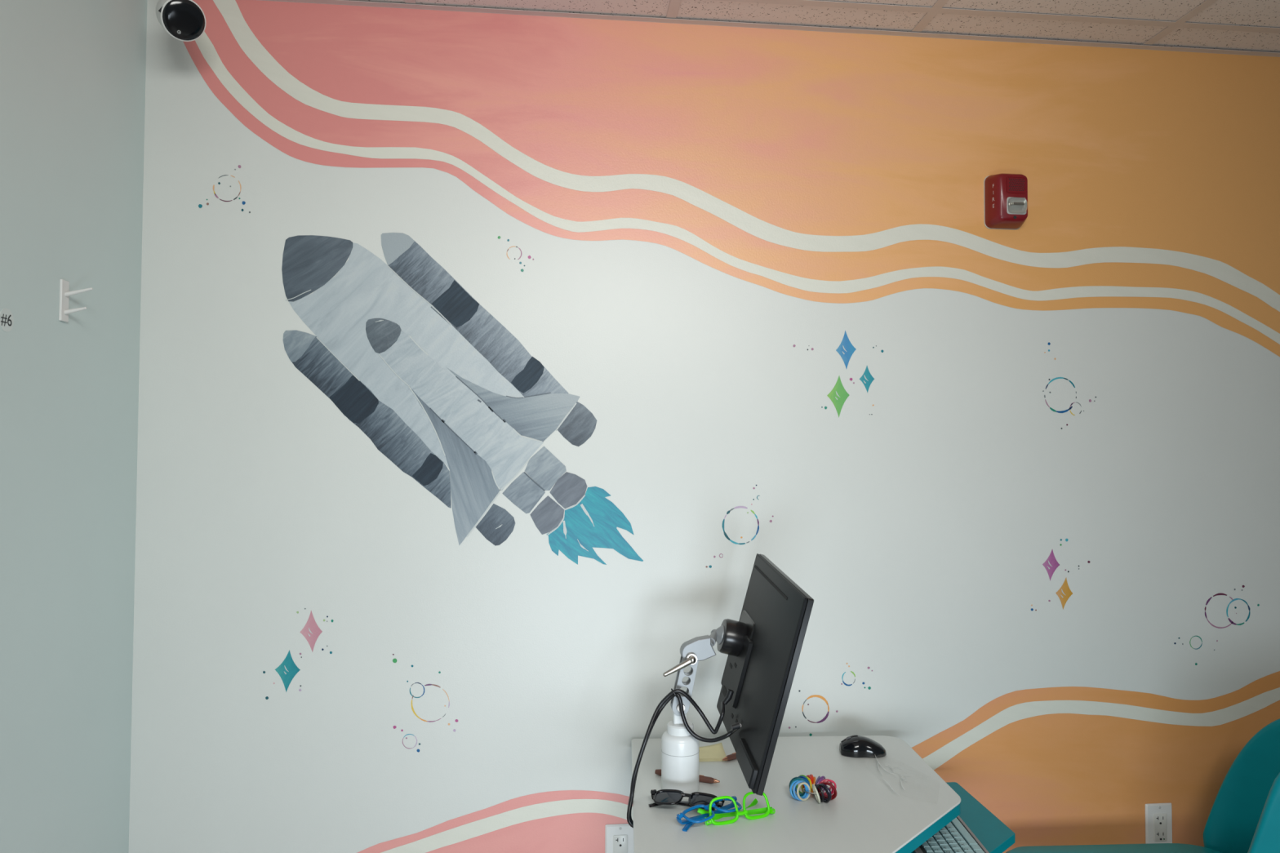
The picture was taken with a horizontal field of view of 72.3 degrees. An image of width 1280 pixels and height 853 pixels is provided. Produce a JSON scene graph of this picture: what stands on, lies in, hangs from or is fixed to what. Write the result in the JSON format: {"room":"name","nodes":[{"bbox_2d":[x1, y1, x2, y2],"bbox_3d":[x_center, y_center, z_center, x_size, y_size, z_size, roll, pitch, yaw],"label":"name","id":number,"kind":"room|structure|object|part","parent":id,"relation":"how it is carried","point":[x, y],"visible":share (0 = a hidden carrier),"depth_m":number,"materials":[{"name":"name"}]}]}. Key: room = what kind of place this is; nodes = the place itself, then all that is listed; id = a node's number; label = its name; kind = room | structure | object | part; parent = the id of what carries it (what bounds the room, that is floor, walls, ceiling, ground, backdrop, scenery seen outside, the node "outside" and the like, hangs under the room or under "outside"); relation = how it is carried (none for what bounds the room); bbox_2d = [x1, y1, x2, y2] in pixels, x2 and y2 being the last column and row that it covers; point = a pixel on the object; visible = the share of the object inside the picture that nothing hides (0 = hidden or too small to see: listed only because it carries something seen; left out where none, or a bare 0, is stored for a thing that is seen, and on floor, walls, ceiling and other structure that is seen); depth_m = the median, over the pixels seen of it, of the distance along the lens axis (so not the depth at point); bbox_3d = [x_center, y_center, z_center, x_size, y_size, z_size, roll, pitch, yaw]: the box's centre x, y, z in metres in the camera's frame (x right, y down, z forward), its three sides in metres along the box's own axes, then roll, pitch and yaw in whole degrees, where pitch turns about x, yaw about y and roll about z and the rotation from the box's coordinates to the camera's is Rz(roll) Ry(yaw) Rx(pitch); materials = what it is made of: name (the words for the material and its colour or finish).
{"room":"dental clinic","nodes":[
{"label":"dental clinic","id":0,"kind":"room"},
{"bbox_2d":[0,0,146,852],"bbox_3d":[-0.972,0.175,0.009,0.100,2.440,4.000,0,-2,-6],"label":"wall","id":1,"kind":"structure","parent":0,"point":[73,73],"depth_m":1.67,"materials":[{"name":"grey paint"}]},
{"bbox_2d":[0,308,13,332],"bbox_3d":[-1.072,-0.180,1.482,0.001,0.040,0.040,0,-2,-6],"label":"sticker","id":2,"kind":"object","parent":1,"relation":"attached to","point":[6,319],"visible":1,"depth_m":1.48,"materials":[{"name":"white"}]},
{"bbox_2d":[58,279,93,322],"bbox_3d":[-1.064,-0.237,1.656,0.053,0.078,0.025,0,-2,-6],"label":"wall hook","id":3,"kind":"object","parent":1,"relation":"attached to","point":[64,293],"visible":1,"depth_m":1.65,"materials":[{"name":"white plastic"}]},
{"bbox_3d":[-1.087,-0.237,1.653,0.005,0.078,0.025,0,-2,-6],"label":"plate","id":4,"kind":"part","parent":3,"relation":"part of","materials":[{"name":"white plastic"}]},
{"bbox_2d":[128,0,1279,852],"bbox_3d":[1.058,0.281,2.229,4.600,2.497,0.102,0,-2,-6],"label":"wall","id":5,"kind":"structure","parent":0,"point":[489,362],"depth_m":2.09,"materials":[{"name":"white paint"}]},
{"bbox_2d":[155,0,206,41],"bbox_3d":[-0.964,-0.895,1.838,0.089,0.187,0.124,1,-2,-34],"label":"security camera","id":6,"kind":"object","parent":5,"relation":"attached to","point":[184,20],"visible":1,"depth_m":1.80,"materials":[{"name":"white plastic"}]},
{"bbox_2d":[604,823,634,852],"bbox_3d":[-0.046,0.984,2.036,0.070,0.114,0.008,0,-2,-6],"label":"wall outlet","id":7,"kind":"object","parent":5,"relation":"attached to","point":[619,838],"visible":0.91,"depth_m":2.03,"materials":[{"name":"white plastic"}]},
{"bbox_2d":[613,835,627,852],"bbox_3d":[-0.045,0.984,2.034,0.034,0.068,0.003,0,-2,-6],"label":"receptacle","id":8,"kind":"object","parent":7,"relation":"attached to","point":[620,842],"depth_m":2.03,"materials":[{"name":"beige plastic"}]},
{"bbox_2d":[262,0,1279,57],"bbox_3d":[1.089,-0.977,2.211,4.440,0.020,0.021,0,-2,-6],"label":"trim","id":9,"kind":"structure","parent":5,"relation":"attached to","point":[322,2],"depth_m":2.13,"materials":[{"name":"white metal"}]},
{"bbox_2d":[983,173,1027,230],"bbox_3d":[0.909,-0.560,2.155,0.098,0.134,0.068,0,-2,-6],"label":"fire alarm","id":10,"kind":"object","parent":5,"relation":"attached to","point":[1005,195],"visible":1,"depth_m":2.14,"materials":[{"name":"plastic"}]},
{"bbox_2d":[1006,176,1026,193],"bbox_3d":[0.919,-0.591,2.139,0.050,0.040,0.002,0,-2,-6],"label":"grille","id":11,"kind":"object","parent":10,"relation":"attached to","point":[1015,184],"depth_m":2.14,"materials":[{"name":"red plastic"}]},
{"bbox_2d":[1145,803,1172,844],"bbox_3d":[1.291,0.996,2.176,0.070,0.114,0.008,0,-2,-6],"label":"wall outlet","id":12,"kind":"object","parent":5,"relation":"attached to","point":[1158,816],"visible":0.82,"depth_m":2.17,"materials":[{"name":"white plastic"}]},
{"bbox_2d":[1153,813,1167,841],"bbox_3d":[1.292,0.996,2.174,0.034,0.068,0.003,0,-2,-6],"label":"receptacle","id":13,"kind":"object","parent":12,"relation":"attached to","point":[1160,820],"depth_m":2.17,"materials":[{"name":"beige plastic"}]},
{"bbox_2d":[349,0,1279,52],"bbox_3d":[1.271,-1.114,0.283,4.600,0.168,4.000,0,-2,-6],"label":"ceiling","id":14,"kind":"structure","parent":0,"point":[1254,25],"depth_m":2.08,"materials":[{"name":"tile"}]},
{"bbox_3d":[1.261,1.461,0.203,4.600,0.100,4.000,0,-2,-6],"label":"floor","id":15,"kind":"structure","parent":0,"visible":0},
{"bbox_2d":[631,735,1015,852],"bbox_3d":[0.357,1.085,1.650,0.807,0.735,0.833,0,-2,-6],"label":"desk","id":16,"kind":"object","parent":15,"relation":"on","point":[865,815],"visible":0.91,"depth_m":1.68,"materials":[{"name":"white laminate"}]},
{"bbox_2d":[648,789,717,807],"bbox_3d":[0.085,0.703,1.630,0.144,0.032,0.048,0,-2,15],"label":"sunglasses","id":17,"kind":"object","parent":16,"relation":"on","point":[663,797],"visible":0.63,"depth_m":1.64,"materials":[{"name":"plastic"}]},
{"bbox_2d":[654,768,719,783],"bbox_3d":[0.096,0.714,1.785,0.138,0.013,0.012,-1,-2,23],"label":"pen","id":18,"kind":"object","parent":16,"relation":"on","point":[703,779],"visible":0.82,"depth_m":1.76,"materials":[{"name":"orange metal"}]},
{"bbox_2d":[661,618,746,794],"bbox_3d":[0.132,0.559,1.773,0.219,0.321,0.083,1,-2,-35],"label":"monitor stand","id":19,"kind":"object","parent":16,"relation":"on","point":[680,751],"visible":0.96,"depth_m":1.73,"materials":[{"name":"white metal"}]},
{"bbox_3d":[0.073,0.472,1.714,0.057,0.034,0.012,0,-2,-6],"label":"clamp lever","id":20,"kind":"part","parent":19,"relation":"part of","materials":[{"name":"metal"}]},
{"bbox_3d":[0.079,0.569,1.741,0.026,0.046,0.016,0,-2,-6],"label":"post","id":21,"kind":"part","parent":19,"relation":"part of","materials":[{"name":"white metal"}]},
{"bbox_2d":[626,688,733,828],"bbox_3d":[0.079,0.646,1.696,0.221,0.269,0.045,1,-2,-13],"label":"power cable","id":22,"kind":"object","parent":19,"relation":"attached to","point":[730,693],"visible":0.88,"depth_m":1.70,"materials":[{"name":"black plastic"}]},
{"bbox_3d":[0.088,0.508,1.754,0.054,0.129,0.005,0,-2,-6],"label":"link plate","id":23,"kind":"part","parent":19,"relation":"part of","materials":[{"name":"grey metal"}]},
{"bbox_2d":[626,693,742,822],"bbox_3d":[0.094,0.652,1.672,0.221,0.266,0.095,0,-2,21],"label":"cable","id":24,"kind":"object","parent":19,"relation":"attached to","point":[734,727],"visible":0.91,"depth_m":1.70,"materials":[{"name":"black plastic"}]},
{"bbox_3d":[0.090,0.507,1.734,0.054,0.129,0.005,0,-2,-6],"label":"link plate","id":25,"kind":"part","parent":19,"relation":"part of","materials":[{"name":"grey metal"}]},
{"bbox_3d":[0.102,0.459,1.722,0.023,0.023,0.023,0,-2,-6],"label":"pivot knob","id":26,"kind":"part","parent":19,"relation":"part of","materials":[{"name":"metal"}]},
{"bbox_2d":[716,625,724,644],"bbox_3d":[0.165,0.433,1.818,0.022,0.040,0.040,0,-2,-6],"label":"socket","id":27,"kind":"object","parent":19,"relation":"attached to","point":[720,631],"depth_m":1.80,"materials":[{"name":"grey metal"}]},
{"bbox_2d":[716,553,813,795],"bbox_3d":[0.228,0.453,1.697,0.107,0.368,0.441,0,-2,-4],"label":"monitor","id":28,"kind":"object","parent":19,"relation":"attached to","point":[775,612],"visible":0.88,"depth_m":1.61,"materials":[{"name":"black plastic"}]},
{"bbox_3d":[0.190,0.602,1.567,0.017,0.046,0.142,0,-2,-4],"label":"panel","id":29,"kind":"part","parent":28,"relation":"part of","materials":[{"name":"black plastic"}]},
{"bbox_2d":[676,795,742,831],"bbox_3d":[0.132,0.702,1.585,0.144,0.031,0.047,2,-2,-37],"label":"eyeglasses","id":30,"kind":"object","parent":16,"relation":"on","point":[697,814],"visible":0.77,"depth_m":1.56,"materials":[{"name":"plastic"}]},
{"bbox_2d":[699,742,726,761],"bbox_3d":[0.148,0.717,1.929,0.079,0.015,0.078,0,-2,-6],"label":"sticky notes","id":31,"kind":"object","parent":16,"relation":"on","point":[714,753],"visible":0.67,"depth_m":1.92,"materials":[{"name":"yellow paper"}]},
{"bbox_2d":[722,752,736,760],"bbox_3d":[0.228,0.718,1.924,0.129,0.013,0.012,2,-2,-39],"label":"pen","id":32,"kind":"object","parent":16,"relation":"on","point":[731,757],"visible":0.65,"depth_m":1.89,"materials":[{"name":"orange metal"}]},
{"bbox_2d":[704,791,775,825],"bbox_3d":[0.173,0.698,1.608,0.141,0.053,0.063,1,-2,-27],"label":"eyeglasses","id":33,"kind":"object","parent":16,"relation":"on","point":[755,806],"visible":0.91,"depth_m":1.59,"materials":[{"name":"plastic"}]},
{"bbox_2d":[789,774,836,803],"bbox_3d":[0.337,0.701,1.697,0.093,0.035,0.080,-1,-2,29],"label":"bundle","id":34,"kind":"object","parent":16,"relation":"on","point":[817,788],"visible":1,"depth_m":1.69,"materials":[{"name":"plastic"}]},
{"bbox_2d":[839,735,886,757],"bbox_3d":[0.495,0.707,1.944,0.098,0.037,0.057,0,-2,3],"label":"computer mouse","id":35,"kind":"object","parent":16,"relation":"on","point":[854,746],"visible":1,"depth_m":1.92,"materials":[{"name":"black plastic"}]},
{"bbox_2d":[875,755,906,794],"bbox_3d":[0.542,0.710,1.805,0.118,0.021,0.293,0,-2,-6],"label":"plastic bag","id":36,"kind":"object","parent":16,"relation":"on","point":[875,756],"visible":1,"depth_m":1.81,"materials":[{"name":"clear plastic"}]},
{"bbox_2d":[913,815,988,852],"bbox_3d":[0.587,0.801,1.734,0.133,0.012,0.294,0,-2,2],"label":"keyboard","id":37,"kind":"object","parent":16,"relation":"on","point":[956,837],"visible":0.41,"depth_m":1.67,"materials":[{"name":"white plastic"}]},
{"bbox_2d":[911,782,1015,852],"bbox_3d":[0.413,0.814,1.682,0.692,0.018,0.592,0,-2,-6],"label":"shelf","id":38,"kind":"object","parent":16,"relation":"attached to","point":[996,837],"depth_m":1.78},
{"bbox_2d":[1005,718,1279,852],"bbox_3d":[1.161,1.036,1.758,0.683,0.850,0.541,0,-2,-6],"label":"chair","id":39,"kind":"object","parent":15,"relation":"on","point":[1244,817],"visible":1,"depth_m":1.97,"materials":[{"name":"teal plastic"}]},
{"bbox_3d":[1.087,0.973,1.782,0.505,0.050,0.478,0,-2,-6],"label":"seat","id":40,"kind":"part","parent":39,"relation":"part of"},
{"bbox_3d":[1.328,0.864,1.735,0.322,0.508,0.522,-1,-2,28],"label":"backrest","id":41,"kind":"part","parent":39,"relation":"part of","materials":[{"name":"teal plastic"}]}
]}

